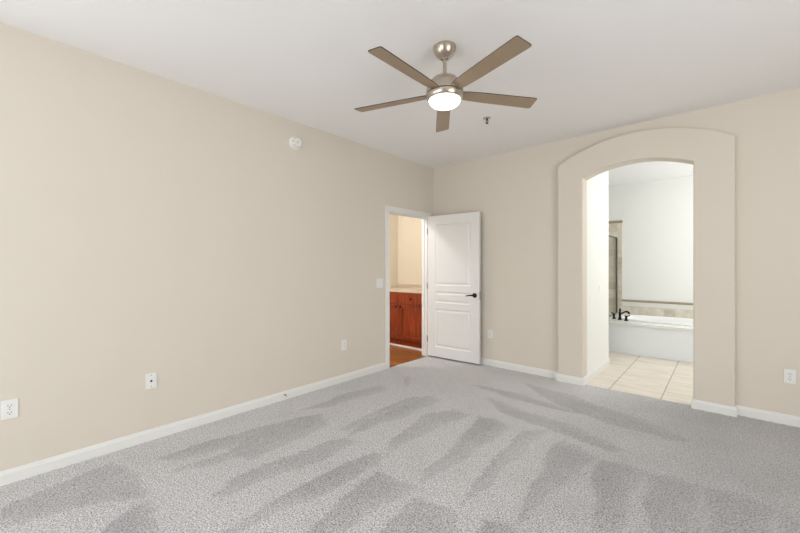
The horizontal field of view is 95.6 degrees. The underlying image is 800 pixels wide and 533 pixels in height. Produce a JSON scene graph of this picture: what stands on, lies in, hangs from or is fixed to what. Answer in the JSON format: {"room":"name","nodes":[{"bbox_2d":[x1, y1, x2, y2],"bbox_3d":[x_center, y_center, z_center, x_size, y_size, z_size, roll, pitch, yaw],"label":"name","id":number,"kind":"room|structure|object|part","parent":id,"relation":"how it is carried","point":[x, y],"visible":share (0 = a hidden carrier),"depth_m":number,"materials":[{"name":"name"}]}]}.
{"room":"empty bedroom","nodes":[
{"label":"empty bedroom","id":0,"kind":"room"},
{"bbox_2d":[0,22,433,470],"bbox_3d":[-2.058,-0.035,2.561,0.092,2.820,7.820,0,0,42],"label":"wall","id":1,"kind":"structure","parent":0,"point":[150,223],"depth_m":2.77,"materials":[{"name":"paint"}]},
{"bbox_2d":[1,398,17,419],"bbox_3d":[-2.336,0.854,2.172,0.009,0.114,0.072,0,0,42],"label":"wall outlet","id":2,"kind":"object","parent":1,"relation":"attached to","point":[9,408],"visible":1,"depth_m":2.17,"materials":[{"name":"white plastic"}]},
{"bbox_2d":[6,410,13,414],"bbox_3d":[-2.334,0.875,2.171,0.003,0.025,0.033,0,0,42],"label":"socket","id":3,"kind":"object","parent":2,"relation":"attached to","point":[8,412],"depth_m":2.17,"materials":[{"name":"white plastic"}]},
{"bbox_2d":[6,403,13,407],"bbox_3d":[-2.334,0.833,2.171,0.003,0.025,0.033,0,0,42],"label":"socket","id":4,"kind":"object","parent":2,"relation":"attached to","point":[8,405],"depth_m":2.17,"materials":[{"name":"white plastic"}]},
{"bbox_2d":[146,372,156,388],"bbox_3d":[-1.855,0.854,2.708,0.016,0.114,0.070,0,0,42],"label":"cable plate","id":5,"kind":"object","parent":1,"relation":"attached to","point":[151,379],"visible":1,"depth_m":2.71,"materials":[{"name":"white plastic"}]},
{"bbox_2d":[0,363,385,485],"bbox_3d":[-2.368,1.256,2.134,0.013,0.086,6.570,0,0,42],"label":"baseboard","id":6,"kind":"structure","parent":1,"relation":"attached to","point":[25,471],"depth_m":2.74,"materials":[{"name":"paint"}]},
{"bbox_2d":[289,136,301,149],"bbox_3d":[-1.029,-1.230,3.606,0.054,0.136,0.136,0,0,42],"label":"smoke detector","id":7,"kind":"object","parent":1,"relation":"attached to","point":[295,143],"visible":1,"depth_m":3.58,"materials":[{"name":"white plastic"}]},
{"bbox_2d":[341,340,345,350],"bbox_3d":[-0.630,0.885,4.088,0.009,0.114,0.070,0,0,42],"label":"wall outlet","id":8,"kind":"object","parent":1,"relation":"attached to","point":[343,342],"visible":1,"depth_m":4.08,"materials":[{"name":"white plastic"}]},
{"bbox_2d":[376,278,382,287],"bbox_3d":[-0.250,0.207,4.512,0.012,0.114,0.116,0,0,42],"label":"light switch","id":9,"kind":"object","parent":1,"relation":"attached to","point":[379,282],"visible":1,"depth_m":4.51,"materials":[{"name":"white plastic"}]},
{"bbox_2d":[385,205,430,368],"bbox_3d":[0.134,0.262,4.937,0.020,2.067,0.939,0,0,42],"label":"trim","id":10,"kind":"structure","parent":1,"relation":"attached to","point":[388,209],"depth_m":4.61,"materials":[{"name":"paint"}]},
{"bbox_2d":[390,211,427,355],"bbox_3d":[0.092,0.292,4.975,0.098,2.005,0.815,0,0,42],"label":"trim","id":11,"kind":"structure","parent":1,"relation":"attached to","point":[424,219],"depth_m":5.26,"materials":[{"name":"paint"}]},
{"bbox_2d":[427,212,479,363],"bbox_3d":[0.717,0.278,4.982,0.813,1.990,0.128,0,0,38],"label":"door","id":12,"kind":"structure","parent":1,"relation":"in","point":[453,284],"depth_m":4.94,"materials":[{"name":"paint"}]},
{"bbox_2d":[390,214,397,287],"bbox_3d":[-1.200,-0.065,5.499,0.120,2.760,3.550,0,0,42],"label":"wall","id":13,"kind":"structure","parent":0,"point":[393,218],"depth_m":6.62,"materials":[{"name":"paint"}]},
{"bbox_2d":[0,345,799,532],"bbox_3d":[0.561,1.334,2.290,7.020,0.082,10.700,0,0,42],"label":"floor","id":14,"kind":"structure","parent":0,"point":[428,444],"depth_m":2.35,"materials":[{"name":"carpet"}]},
{"bbox_2d":[390,292,421,350],"bbox_3d":[0.189,0.855,6.060,1.203,0.880,0.645,0,0,42],"label":"base cabinet","id":15,"kind":"object","parent":14,"relation":"on","point":[405,308],"visible":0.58,"depth_m":5.76,"materials":[{"name":"brown wood"}]},
{"bbox_3d":[-0.204,0.515,6.032,0.508,0.156,0.019,0,0,42],"label":"drawer","id":16,"kind":"part","parent":15,"relation":"part of","materials":[{"name":"brown wood"}]},
{"bbox_3d":[-0.204,0.887,6.032,0.508,0.565,0.019,0,0,42],"label":"door","id":17,"kind":"part","parent":15,"relation":"part of","materials":[{"name":"brown wood"}]},
{"bbox_2d":[390,284,421,293],"bbox_3d":[0.198,0.367,6.071,1.203,0.095,0.633,0,0,42],"label":"countertop","id":18,"kind":"structure","parent":15,"relation":"on","point":[405,288],"depth_m":6.27,"materials":[{"name":"laminate"}]},
{"bbox_3d":[0.015,1.282,5.866,1.203,0.026,0.016,0,0,42],"label":"shoe moulding","id":19,"kind":"part","parent":15,"relation":"part of","materials":[{"name":"paint"}]},
{"bbox_3d":[0.182,0.515,5.689,0.508,0.156,0.019,0,0,42],"label":"drawer","id":20,"kind":"part","parent":15,"relation":"part of","materials":[{"name":"brown wood"}]},
{"bbox_3d":[0.182,0.887,5.689,0.508,0.565,0.019,0,0,42],"label":"door","id":21,"kind":"part","parent":15,"relation":"part of","materials":[{"name":"brown wood"}]},
{"bbox_2d":[609,313,692,362],"bbox_3d":[4.064,1.055,5.500,3.240,0.480,1.154,0,0,42],"label":"bathtub","id":22,"kind":"object","parent":14,"relation":"on","point":[670,338],"visible":0.38,"depth_m":5.22,"materials":[{"name":"ceramic"}]},
{"bbox_2d":[609,235,617,316],"bbox_3d":[3.484,0.157,6.037,0.024,1.350,1.104,0,0,42],"label":"screen","id":23,"kind":"object","parent":22,"relation":"on","point":[616,238],"visible":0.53,"depth_m":6.43,"materials":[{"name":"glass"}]},
{"bbox_2d":[611,308,629,320],"bbox_3d":[3.444,0.737,5.679,0.060,0.190,0.377,0,0,-11],"label":"faucet","id":24,"kind":"object","parent":22,"relation":"on","point":[628,312],"visible":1,"depth_m":5.66,"materials":[{"name":"brown metal"}]},
{"bbox_2d":[618,315,692,325],"bbox_3d":[4.231,1.026,5.462,1.636,0.423,0.755,0,0,42],"label":"basin","id":25,"kind":"object","parent":22,"relation":"in","point":[638,318],"depth_m":5.82,"materials":[{"name":"ceramic"}]},
{"bbox_2d":[0,0,799,185],"bbox_3d":[1.094,-1.495,1.815,5.792,0.100,10.900,0,0,42],"label":"ceiling","id":26,"kind":"structure","parent":0,"point":[590,66],"depth_m":2.50,"materials":[{"name":"paint"}]},
{"bbox_2d":[354,35,536,131],"bbox_3d":[0.266,-1.246,2.355,1.274,0.398,1.220,0,0,42],"label":"ceiling fan","id":27,"kind":"object","parent":26,"relation":"hanging from","point":[444,92],"visible":1,"depth_m":2.30,"materials":[{"name":"silver metal"}]},
{"bbox_3d":[-0.056,-1.140,2.544,0.553,0.006,0.109,0,11,23],"label":"blade","id":28,"kind":"part","parent":27,"relation":"part of","materials":[{"name":"brown wood"}]},
{"bbox_3d":[0.043,-1.140,2.107,0.109,0.006,0.553,14,9,40],"label":"blade","id":29,"kind":"part","parent":27,"relation":"part of","materials":[{"name":"brown wood"}]},
{"bbox_3d":[0.330,-1.140,2.773,0.109,0.006,0.553,-11,-1,5],"label":"blade","id":30,"kind":"part","parent":27,"relation":"part of","materials":[{"name":"brown wood"}]},
{"bbox_2d":[429,93,460,110],"bbox_3d":[0.295,-1.073,2.393,0.209,0.053,0.209,0,0,42],"label":"diffuser","id":31,"kind":"object","parent":27,"relation":"attached to","point":[439,101],"depth_m":2.34,"materials":[{"name":"white glass"}]},
{"bbox_3d":[0.490,-1.140,2.065,0.109,0.006,0.553,13,-6,-30],"label":"blade","id":32,"kind":"part","parent":27,"relation":"part of","materials":[{"name":"brown wood"}]},
{"bbox_3d":[0.667,-1.140,2.477,0.553,0.006,0.109,0,-11,-13],"label":"blade","id":33,"kind":"part","parent":27,"relation":"part of","materials":[{"name":"brown wood"}]},
{"bbox_2d":[398,215,421,284],"bbox_3d":[0.399,-0.065,6.386,1.328,2.760,0.100,0,0,42],"label":"wall","id":34,"kind":"structure","parent":0,"point":[409,228],"depth_m":6.52,"materials":[{"name":"paint"}]},
{"bbox_2d":[397,284,421,287],"bbox_3d":[0.402,0.350,6.300,1.203,0.060,0.020,0,0,42],"label":"backsplash","id":35,"kind":"structure","parent":34,"relation":"attached to","point":[398,285],"depth_m":6.49,"materials":[{"name":"stone"}]},
{"bbox_2d":[587,171,608,373],"bbox_3d":[2.393,-0.065,4.495,0.120,2.760,1.030,0,0,42],"label":"wall","id":36,"kind":"structure","parent":0,"point":[597,186],"depth_m":4.41,"materials":[{"name":"paint"}]},
{"bbox_2d":[434,87,799,416],"bbox_3d":[2.659,-0.035,3.501,5.700,2.820,0.100,0,0,42],"label":"wall","id":37,"kind":"structure","parent":0,"point":[514,193],"depth_m":3.41,"materials":[{"name":"paint"}]},
{"bbox_2d":[488,330,492,338],"bbox_3d":[1.178,0.884,4.748,0.070,0.114,0.009,0,0,42],"label":"wall outlet","id":38,"kind":"object","parent":37,"relation":"attached to","point":[490,332],"visible":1,"depth_m":4.74,"materials":[{"name":"white plastic"}]},
{"bbox_2d":[480,357,609,385],"bbox_3d":[1.620,1.256,5.068,2.064,0.086,1.228,0,0,42],"label":"baseboard","id":39,"kind":"structure","parent":37,"relation":"attached to","point":[516,367],"depth_m":4.34,"materials":[{"name":"paint"}]},
{"bbox_2d":[558,127,734,406],"bbox_3d":[2.363,-0.016,3.651,1.480,2.662,0.070,0,0,42],"label":"arch surround","id":40,"kind":"object","parent":37,"relation":"attached to","point":[711,153],"visible":0.98,"depth_m":3.30,"materials":[{"name":"paint"}]},
{"bbox_2d":[691,397,799,426],"bbox_3d":[1.204,1.256,-0.292,2.625,0.086,7.700,0,0,42],"label":"baseboard","id":41,"kind":"structure","parent":37,"relation":"attached to","point":[780,418],"depth_m":3.12,"materials":[{"name":"paint"}]},
{"bbox_2d":[784,369,795,383],"bbox_3d":[3.183,0.899,2.962,0.070,0.114,0.009,0,0,42],"label":"wall outlet","id":42,"kind":"object","parent":37,"relation":"attached to","point":[789,375],"visible":1,"depth_m":2.96,"materials":[{"name":"white plastic"}]},
{"bbox_2d":[609,175,692,302],"bbox_3d":[4.508,-0.065,5.952,3.600,2.760,0.100,0,0,42],"label":"wall","id":43,"kind":"structure","parent":0,"point":[656,215],"depth_m":6.08,"materials":[{"name":"paint"}]},
{"bbox_2d":[609,223,621,312],"bbox_3d":[3.559,0.263,6.721,0.960,2.065,0.014,0,0,42],"label":"wall tile","id":44,"kind":"structure","parent":43,"relation":"attached to","point":[615,229],"depth_m":6.47,"materials":[{"name":"tile"}]},
{"bbox_2d":[609,220,622,223],"bbox_3d":[3.556,-0.793,6.712,0.968,0.047,0.032,0,0,42],"label":"trim","id":45,"kind":"structure","parent":43,"relation":"attached to","point":[618,221],"depth_m":6.44,"materials":[{"name":"beige tile"}]},
{"bbox_2d":[622,306,692,318],"bbox_3d":[4.791,0.764,5.625,2.340,0.146,0.012,0,0,42],"label":"trim","id":46,"kind":"structure","parent":43,"relation":"attached to","point":[648,311],"depth_m":6.04,"materials":[{"name":"tile"}]},
{"bbox_2d":[622,301,692,309],"bbox_3d":[4.790,0.652,5.624,2.340,0.078,0.015,0,0,42],"label":"trim","id":47,"kind":"structure","parent":43,"relation":"attached to","point":[624,303],"depth_m":6.04,"materials":[{"name":"tile"}]},
{"bbox_2d":[622,299,692,304],"bbox_3d":[4.787,0.596,5.619,2.340,0.035,0.026,0,0,42],"label":"trim","id":48,"kind":"structure","parent":43,"relation":"attached to","point":[626,300],"depth_m":6.04,"materials":[{"name":"beige tile"}]}
]}

